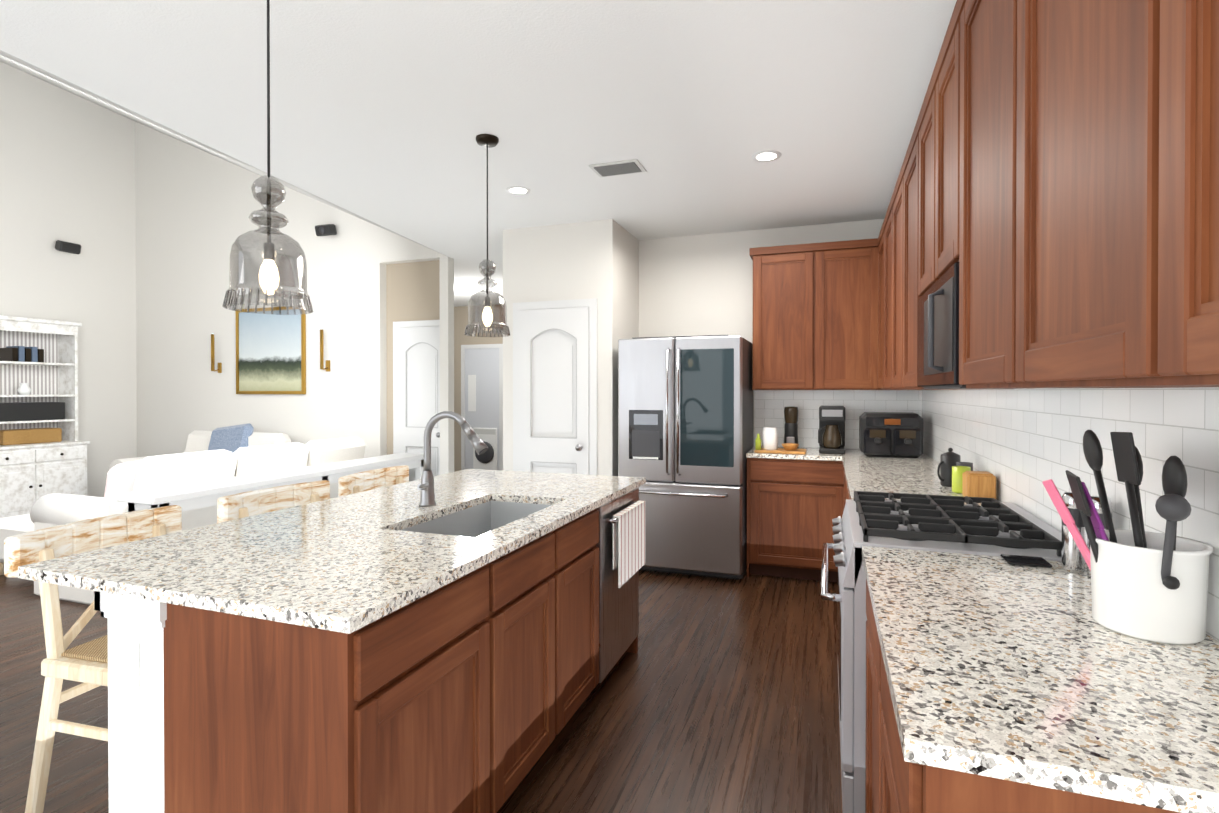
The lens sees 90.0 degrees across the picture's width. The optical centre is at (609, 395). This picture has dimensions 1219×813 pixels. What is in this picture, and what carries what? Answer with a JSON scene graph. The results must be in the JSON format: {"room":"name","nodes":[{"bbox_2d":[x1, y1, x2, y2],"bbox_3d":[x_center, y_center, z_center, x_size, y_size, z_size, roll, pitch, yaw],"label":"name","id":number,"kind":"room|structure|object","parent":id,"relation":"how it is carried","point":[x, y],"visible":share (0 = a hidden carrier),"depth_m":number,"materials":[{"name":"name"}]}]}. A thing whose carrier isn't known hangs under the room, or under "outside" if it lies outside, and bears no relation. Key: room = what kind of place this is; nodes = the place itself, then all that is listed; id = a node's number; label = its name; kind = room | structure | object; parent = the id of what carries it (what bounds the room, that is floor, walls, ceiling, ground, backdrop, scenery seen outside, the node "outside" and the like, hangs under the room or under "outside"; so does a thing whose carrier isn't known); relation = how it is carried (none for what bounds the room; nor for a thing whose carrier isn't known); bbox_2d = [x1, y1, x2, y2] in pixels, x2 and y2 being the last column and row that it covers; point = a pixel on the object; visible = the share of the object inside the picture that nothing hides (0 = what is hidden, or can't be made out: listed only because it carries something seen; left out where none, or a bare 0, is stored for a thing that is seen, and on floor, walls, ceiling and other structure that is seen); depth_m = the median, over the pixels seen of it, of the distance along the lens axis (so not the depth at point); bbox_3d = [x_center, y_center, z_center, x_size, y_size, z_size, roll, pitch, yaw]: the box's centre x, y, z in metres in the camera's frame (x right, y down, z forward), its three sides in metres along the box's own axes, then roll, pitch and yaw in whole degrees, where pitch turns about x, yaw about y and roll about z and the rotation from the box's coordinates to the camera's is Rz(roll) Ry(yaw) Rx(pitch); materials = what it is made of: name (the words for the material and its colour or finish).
{"room":"kitchen","nodes":[
{"label":"kitchen","id":0,"kind":"room"},
{"bbox_2d":[0,62,136,496],"bbox_3d":[-7.426,-1.296,3.389,0.120,5.291,8.900,0,0,20],"label":"wall","id":1,"kind":"structure","parent":0,"point":[67,166],"depth_m":7.01,"materials":[{"name":"white paint"}]},
{"bbox_2d":[55,240,81,253],"bbox_3d":[-6.054,-1.648,6.804,0.168,0.127,0.200,0,0,20],"label":"speaker","id":2,"kind":"object","parent":1,"relation":"attached to","point":[69,247],"visible":1,"depth_m":6.75,"materials":[{"name":"black plastic"}]},
{"bbox_2d":[135,122,453,474],"bbox_3d":[-3.748,-1.051,6.908,4.640,4.751,0.200,0,0,20],"label":"wall","id":3,"kind":"structure","parent":0,"point":[196,208],"depth_m":6.93,"materials":[{"name":"white paint"}]},
{"bbox_2d":[211,333,221,372],"bbox_3d":[-4.544,-0.484,7.032,0.060,0.455,0.108,0,0,20],"label":"sconce","id":4,"kind":"object","parent":3,"relation":"attached to","point":[219,366],"visible":1,"depth_m":6.99,"materials":[{"name":"gold metal"}]},
{"bbox_2d":[236,307,305,393],"bbox_3d":[-3.789,-0.492,6.803,1.005,0.965,0.030,0,0,20],"label":"picture frame","id":5,"kind":"object","parent":3,"relation":"attached to","point":[270,354],"visible":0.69,"depth_m":6.79,"materials":[{"name":"gold metal"}]},
{"bbox_2d":[320,328,329,371],"bbox_3d":[-3.037,-0.480,6.493,0.060,0.455,0.108,0,0,20],"label":"sconce","id":6,"kind":"object","parent":3,"relation":"attached to","point":[327,368],"visible":1,"depth_m":6.45,"materials":[{"name":"gold metal"}]},
{"bbox_2d":[315,224,336,235],"bbox_3d":[-2.981,-1.735,6.434,0.200,0.127,0.172,0,0,20],"label":"speaker","id":7,"kind":"object","parent":3,"relation":"attached to","point":[326,230],"visible":1,"depth_m":6.37,"materials":[{"name":"black plastic"}]},
{"bbox_2d":[393,320,439,481],"bbox_3d":[-1.926,0.283,6.220,0.724,2.091,0.085,0,0,20],"label":"door","id":8,"kind":"structure","parent":3,"relation":"attached to","point":[416,376],"depth_m":6.27,"materials":[{"name":"white wood"}]},
{"bbox_2d":[0,570,842,812],"bbox_3d":[-2.690,1.399,3.467,9.360,0.100,12.200,0,0,20],"label":"floor","id":9,"kind":"structure","parent":0,"point":[715,695],"depth_m":2.58,"materials":[{"name":"brown wood"}]},
{"bbox_2d":[0,514,33,574],"bbox_3d":[-4.129,1.130,4.670,0.840,0.419,0.640,0,0,20],"label":"ottoman","id":10,"kind":"object","parent":9,"relation":"on","point":[15,525],"visible":0.08,"depth_m":4.43,"materials":[{"name":"fabric"}]},
{"bbox_2d":[0,315,89,517],"bbox_3d":[-6.066,0.266,6.286,0.494,2.124,1.010,0,0,20],"label":"hutch","id":11,"kind":"object","parent":9,"relation":"on","point":[43,450],"visible":0.94,"depth_m":6.41,"materials":[{"name":"white wood"}]},
{"bbox_2d":[4,505,181,812],"bbox_3d":[-1.605,0.901,2.098,0.538,0.919,0.570,0,0,20],"label":"stool","id":12,"kind":"object","parent":9,"relation":"on","point":[86,664],"visible":0.35,"depth_m":1.96,"materials":[{"name":"brown wood"}]},
{"bbox_2d":[30,436,365,604],"bbox_3d":[-3.005,0.872,5.095,0.970,0.928,2.524,0,0,20],"label":"sofa","id":13,"kind":"object","parent":9,"relation":"on","point":[146,473],"visible":0.31,"depth_m":4.19,"materials":[{"name":"fabric"}]},
{"bbox_2d":[109,423,290,470],"bbox_3d":[-4.120,0.815,6.401,1.874,1.024,0.970,0,0,20],"label":"sofa","id":14,"kind":"object","parent":9,"relation":"on","point":[233,439],"visible":0.15,"depth_m":6.48,"materials":[{"name":"fabric"}]},
{"bbox_2d":[116,452,423,511],"bbox_3d":[-2.375,0.964,4.865,0.330,0.749,2.650,0,0,20],"label":"console table","id":15,"kind":"object","parent":9,"relation":"on","point":[191,496],"visible":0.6,"depth_m":4.25,"materials":[{"name":"white wood"}]},
{"bbox_2d":[217,480,329,522],"bbox_3d":[-1.360,0.896,2.789,0.528,0.919,0.571,0,0,20],"label":"stool","id":16,"kind":"object","parent":9,"relation":"on","point":[245,504],"visible":0.19,"depth_m":2.83,"materials":[{"name":"brown wood"}]},
{"bbox_2d":[94,483,644,812],"bbox_3d":[-0.527,0.914,2.354,0.847,0.884,2.088,0,0,20],"label":"kitchen island","id":17,"kind":"object","parent":9,"relation":"on","point":[456,641],"depth_m":1.48,"materials":[{"name":"brown wood"}]},
{"bbox_2d":[18,469,557,606],"bbox_3d":[-0.913,0.456,2.491,0.579,0.030,2.120,0,0,20],"label":"island countertop","id":18,"kind":"structure","parent":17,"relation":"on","point":[150,570],"depth_m":1.85,"materials":[{"name":"white stone"}]},
{"bbox_2d":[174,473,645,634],"bbox_3d":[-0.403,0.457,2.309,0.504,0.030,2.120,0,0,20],"label":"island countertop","id":19,"kind":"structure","parent":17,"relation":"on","point":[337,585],"depth_m":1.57,"materials":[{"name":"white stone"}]},
{"bbox_2d":[398,495,553,534],"bbox_3d":[-0.475,0.577,2.308,0.382,0.233,0.732,0,0,20],"label":"sink","id":20,"kind":"object","parent":19,"relation":"in","point":[475,518],"depth_m":2.61,"materials":[{"name":"silver metal"}]},
{"bbox_2d":[338,465,408,496],"bbox_3d":[-1.140,0.891,3.406,0.528,0.919,0.571,0,0,20],"label":"stool","id":21,"kind":"object","parent":9,"relation":"on","point":[363,481],"visible":0.25,"depth_m":3.46,"materials":[{"name":"brown wood"}]},
{"bbox_2d":[618,335,753,579],"bbox_3d":[0.612,0.451,4.787,0.925,1.776,0.819,0,0,20],"label":"fridge","id":22,"kind":"object","parent":9,"relation":"on","point":[685,421],"visible":0.9,"depth_m":4.44,"materials":[{"name":"grey metal"}]},
{"bbox_2d":[834,458,909,582],"bbox_3d":[1.971,0.899,4.424,0.623,0.884,0.647,0,0,20],"label":"base cabinet","id":23,"kind":"object","parent":9,"relation":"on","point":[839,478],"depth_m":4.27,"materials":[{"name":"brown wood"}]},
{"bbox_2d":[746,446,841,461],"bbox_3d":[1.411,0.441,4.639,0.656,0.030,0.601,0,0,20],"label":"countertop","id":24,"kind":"structure","parent":23,"relation":"on","point":[812,454],"depth_m":4.38,"materials":[{"name":"white stone"}]},
{"bbox_2d":[754,427,806,453],"bbox_3d":[1.277,0.335,4.545,0.360,0.180,0.245,0,0,20],"label":"cutting board","id":25,"kind":"object","parent":24,"relation":"on","point":[769,439],"visible":1,"depth_m":4.53,"materials":[{"name":"brown wood"}]},
{"bbox_2d":[783,406,798,448],"bbox_3d":[1.419,0.256,4.763,0.116,0.335,0.132,0,0,20],"label":"coffee grinder","id":26,"kind":"object","parent":25,"relation":"on","point":[790,424],"visible":0.77,"depth_m":4.73,"materials":[{"name":"black plastic"}]},
{"bbox_2d":[842,450,996,504],"bbox_3d":[1.686,0.448,3.576,0.578,0.030,2.419,0,0,20],"label":"countertop","id":27,"kind":"structure","parent":23,"relation":"on","point":[918,475],"depth_m":3.34,"materials":[{"name":"white stone"}]},
{"bbox_2d":[818,405,844,453],"bbox_3d":[1.647,0.253,4.520,0.187,0.345,0.242,0,0,20],"label":"coffee maker","id":28,"kind":"object","parent":27,"relation":"on","point":[831,434],"visible":1,"depth_m":4.43,"materials":[{"name":"black plastic"}]},
{"bbox_2d":[859,412,922,457],"bbox_3d":[1.976,0.277,4.289,0.390,0.300,0.415,0,0,20],"label":"air fryer","id":29,"kind":"object","parent":27,"relation":"on","point":[890,434],"visible":1,"depth_m":4.16,"materials":[{"name":"black plastic"}]},
{"bbox_2d":[937,448,960,486],"bbox_3d":[1.630,0.345,2.933,0.106,0.184,0.088,0,0,20],"label":"press","id":30,"kind":"object","parent":27,"relation":"on","point":[949,459],"visible":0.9,"depth_m":2.90,"materials":[{"name":"black plastic"}]},
{"bbox_2d":[952,466,970,492],"bbox_3d":[1.583,0.381,2.745,0.074,0.115,0.073,0,0,20],"label":"mug","id":31,"kind":"object","parent":27,"relation":"on","point":[957,471],"visible":0.65,"depth_m":2.72,"materials":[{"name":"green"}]},
{"bbox_2d":[956,462,972,470],"bbox_3d":[1.631,0.375,2.820,0.090,0.125,0.074,0,0,20],"label":"mug","id":32,"kind":"object","parent":27,"relation":"on","point":[969,464],"visible":0.15,"depth_m":2.79,"materials":[{"name":"grey"}]},
{"bbox_2d":[962,471,995,498],"bbox_3d":[1.565,0.383,2.582,0.105,0.112,0.110,0,0,20],"label":"knife block","id":33,"kind":"object","parent":27,"relation":"on","point":[978,483],"visible":0.88,"depth_m":2.54,"materials":[{"name":"brown wood"}]},
{"bbox_2d":[862,546,1218,812],"bbox_3d":[0.840,0.465,1.207,0.578,0.030,1.063,0,0,20],"label":"countertop","id":34,"kind":"structure","parent":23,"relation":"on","point":[996,670],"depth_m":0.95,"materials":[{"name":"white stone"}]},
{"bbox_2d":[1000,554,1051,567],"bbox_3d":[1.108,0.442,1.624,0.100,0.009,0.078,0,0,20],"label":"phone","id":35,"kind":"object","parent":34,"relation":"on","point":[1025,560],"visible":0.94,"depth_m":1.61,"materials":[{"name":"black glass"}]},
{"bbox_2d":[1061,492,1084,571],"bbox_3d":[1.186,0.347,1.559,0.048,0.198,0.048,0,0,20],"label":"salt shaker","id":36,"kind":"object","parent":34,"relation":"on","point":[1072,559],"visible":0.52,"depth_m":1.54,"materials":[{"name":"silver metal"}]},
{"bbox_2d":[1087,496,1111,576],"bbox_3d":[1.205,0.348,1.499,0.048,0.198,0.048,0,0,20],"label":"pepper shaker","id":37,"kind":"object","parent":34,"relation":"on","point":[1096,501],"visible":0.23,"depth_m":1.48,"materials":[{"name":"silver metal"}]},
{"bbox_2d":[1042,429,1212,644],"bbox_3d":[1.009,0.260,1.183,0.234,0.379,0.293,0,0,20],"label":"utensil crock","id":38,"kind":"object","parent":34,"relation":"on","point":[1150,586],"visible":1,"depth_m":1.13,"materials":[{"name":"white ceramic"}]},
{"bbox_2d":[821,491,1085,812],"bbox_3d":[1.093,0.875,2.095,0.689,0.965,0.764,0,0,20],"label":"range","id":39,"kind":"object","parent":9,"relation":"on","point":[956,524],"visible":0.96,"depth_m":1.83,"materials":[{"name":"silver metal"}]},
{"bbox_2d":[454,305,502,471],"bbox_3d":[-2.246,-0.045,9.617,5.850,2.700,0.100,0,0,20],"label":"wall","id":40,"kind":"structure","parent":0,"point":[460,322],"depth_m":9.59,"materials":[{"name":"white paint"}]},
{"bbox_2d":[461,344,502,469],"bbox_3d":[-1.985,0.260,9.444,0.744,2.091,0.053,0,0,20],"label":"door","id":41,"kind":"structure","parent":40,"relation":"attached to","point":[482,390],"depth_m":9.45,"materials":[{"name":"glass"},{"name":"metal"}]},
{"bbox_2d":[0,0,956,306],"bbox_3d":[-2.690,-2.737,3.438,9.360,2.773,12.200,0,0,20],"label":"ceiling","id":42,"kind":"structure","parent":0,"point":[384,112],"depth_m":2.77,"materials":[{"name":"white paint"}]},
{"bbox_2d":[222,0,313,314],"bbox_3d":[-1.021,-0.796,1.824,0.240,1.084,0.239,0,0,20],"label":"pendant light","id":43,"kind":"object","parent":42,"relation":"hanging from","point":[269,238],"visible":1,"depth_m":1.79,"materials":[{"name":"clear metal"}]},
{"bbox_2d":[464,134,509,336],"bbox_3d":[-0.643,-0.831,3.208,0.240,1.034,0.239,0,0,20],"label":"pendant light","id":44,"kind":"object","parent":42,"relation":"hanging from","point":[487,294],"visible":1,"depth_m":3.17,"materials":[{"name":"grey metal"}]},
{"bbox_2d":[506,186,530,194],"bbox_3d":[-0.603,-1.352,4.029,0.164,0.006,0.164,0,0,20],"label":"recessed light","id":45,"kind":"object","parent":42,"relation":"in","point":[518,190],"visible":0.96,"depth_m":4.02,"materials":[{"name":"white"}]},
{"bbox_2d":[589,159,645,176],"bbox_3d":[0.050,-1.346,3.626,0.300,0.012,0.200,0,0,20],"label":"ceiling vent","id":46,"kind":"object","parent":42,"relation":"in","point":[618,168],"visible":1,"depth_m":3.60,"materials":[{"name":"grey metal"}]},
{"bbox_2d":[752,150,780,161],"bbox_3d":[0.887,-1.347,3.443,0.164,0.006,0.164,0,0,20],"label":"recessed light","id":47,"kind":"object","parent":42,"relation":"in","point":[767,156],"visible":1,"depth_m":3.43,"materials":[{"name":"white"}]},
{"bbox_2d":[503,219,638,475],"bbox_3d":[-0.312,-0.013,5.209,0.960,2.700,0.700,0,0,20],"label":"wall","id":48,"kind":"structure","parent":0,"point":[599,260],"depth_m":4.85,"materials":[{"name":"white paint"}]},
{"bbox_2d":[513,298,596,474],"bbox_3d":[-0.454,0.293,4.844,0.734,2.091,0.085,0,0,20],"label":"door","id":49,"kind":"structure","parent":48,"relation":"attached to","point":[554,386],"depth_m":4.86,"materials":[{"name":"white wood"}]},
{"bbox_2d":[639,219,883,447],"bbox_3d":[1.290,-0.013,5.072,2.350,2.700,0.120,0,0,20],"label":"wall","id":50,"kind":"structure","parent":0,"point":[697,285],"depth_m":5.16,"materials":[{"name":"white paint"}]},
{"bbox_2d":[749,244,800,389],"bbox_3d":[1.406,-0.588,4.778,0.522,1.096,0.341,0,0,20],"label":"upper cabinet","id":51,"kind":"object","parent":50,"relation":"attached to","point":[776,269],"depth_m":4.65,"materials":[{"name":"brown wood"}]},
{"bbox_2d":[801,239,868,389],"bbox_3d":[1.762,-0.587,4.625,0.524,1.096,0.389,0,0,20],"label":"upper cabinet","id":52,"kind":"object","parent":50,"relation":"attached to","point":[834,275],"depth_m":4.51,"materials":[{"name":"brown wood"}]},
{"bbox_2d":[754,390,917,448],"bbox_3d":[1.777,0.182,4.831,1.230,0.485,0.007,0,0,20],"label":"tile backsplash","id":53,"kind":"structure","parent":50,"relation":"attached to","point":[769,405],"depth_m":4.87,"materials":[{"name":"white tile"}]},
{"bbox_2d":[758,482,833,493],"bbox_3d":[1.340,0.671,4.368,0.529,0.058,0.020,0,0,20],"label":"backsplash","id":54,"kind":"structure","parent":0,"relation":"attached to","point":[774,487],"depth_m":4.37,"materials":[{"name":"brown wood"}]},
{"bbox_2d":[842,490,913,812],"bbox_3d":[1.034,0.684,2.549,0.020,0.058,3.513,0,0,20],"label":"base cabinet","id":55,"kind":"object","parent":0,"relation":"attached to","point":[897,790],"depth_m":1.17,"materials":[{"name":"brown wood"}]},
{"bbox_3d":[0.955,0.020,0.466,0.120,2.700,9.020,0,0,20],"label":"wall","id":56,"kind":"structure","parent":0,"visible":0},
{"bbox_2d":[869,230,880,389],"bbox_3d":[1.984,-0.583,4.097,0.384,1.096,0.589,0,0,20],"label":"upper cabinet","id":57,"kind":"object","parent":56,"relation":"attached to","point":[874,244],"depth_m":4.41,"materials":[{"name":"brown wood"}]},
{"bbox_2d":[881,206,888,389],"bbox_3d":[1.843,-0.580,3.631,0.336,1.096,0.657,0,0,20],"label":"upper cabinet","id":58,"kind":"object","parent":56,"relation":"attached to","point":[885,226],"depth_m":3.87,"materials":[{"name":"brown wood"}]},
{"bbox_2d":[889,182,896,389],"bbox_3d":[1.667,-0.576,3.140,0.336,1.096,0.657,0,0,20],"label":"upper cabinet","id":59,"kind":"object","parent":56,"relation":"attached to","point":[893,202],"depth_m":3.38,"materials":[{"name":"brown wood"}]},
{"bbox_2d":[897,134,912,389],"bbox_3d":[1.492,-0.573,2.650,0.336,1.096,0.657,0,0,20],"label":"upper cabinet","id":60,"kind":"object","parent":56,"relation":"attached to","point":[905,178],"depth_m":2.93,"materials":[{"name":"brown wood"}]},
{"bbox_2d":[901,228,952,389],"bbox_3d":[1.245,-0.240,2.033,0.385,0.427,0.763,0,0,20],"label":"upper cabinet","id":61,"kind":"object","parent":56,"relation":"attached to","point":[927,284],"depth_m":2.18,"materials":[{"name":"brown wood"}]},
{"bbox_2d":[913,13,952,263],"bbox_3d":[1.264,-0.751,2.023,0.344,0.730,0.810,0,0,20],"label":"upper cabinet","id":62,"kind":"object","parent":56,"relation":"attached to","point":[933,130],"depth_m":2.05,"materials":[{"name":"brown wood"}]},
{"bbox_2d":[953,0,996,389],"bbox_3d":[1.041,-0.564,1.387,0.336,1.096,0.676,0,0,20],"label":"upper cabinet","id":63,"kind":"object","parent":56,"relation":"attached to","point":[974,21],"depth_m":1.57,"materials":[{"name":"brown wood"}]},
{"bbox_2d":[993,0,1104,388],"bbox_3d":[0.859,-0.560,0.879,0.336,1.096,0.676,0,0,20],"label":"upper cabinet","id":64,"kind":"object","parent":56,"relation":"attached to","point":[1051,219],"depth_m":1.04,"materials":[{"name":"brown wood"}]},
{"bbox_2d":[918,387,1218,640],"bbox_3d":[1.548,0.200,2.315,0.007,0.485,4.900,0,0,20],"label":"tile backsplash","id":65,"kind":"structure","parent":56,"relation":"attached to","point":[1021,445],"depth_m":1.70,"materials":[{"name":"white tile"}]},
{"bbox_2d":[1105,0,1218,387],"bbox_3d":[0.688,-0.557,0.402,0.336,1.096,0.608,0,0,20],"label":"upper cabinet","id":66,"kind":"object","parent":56,"relation":"attached to","point":[1162,56],"depth_m":0.67,"materials":[{"name":"brown wood"}]}
]}

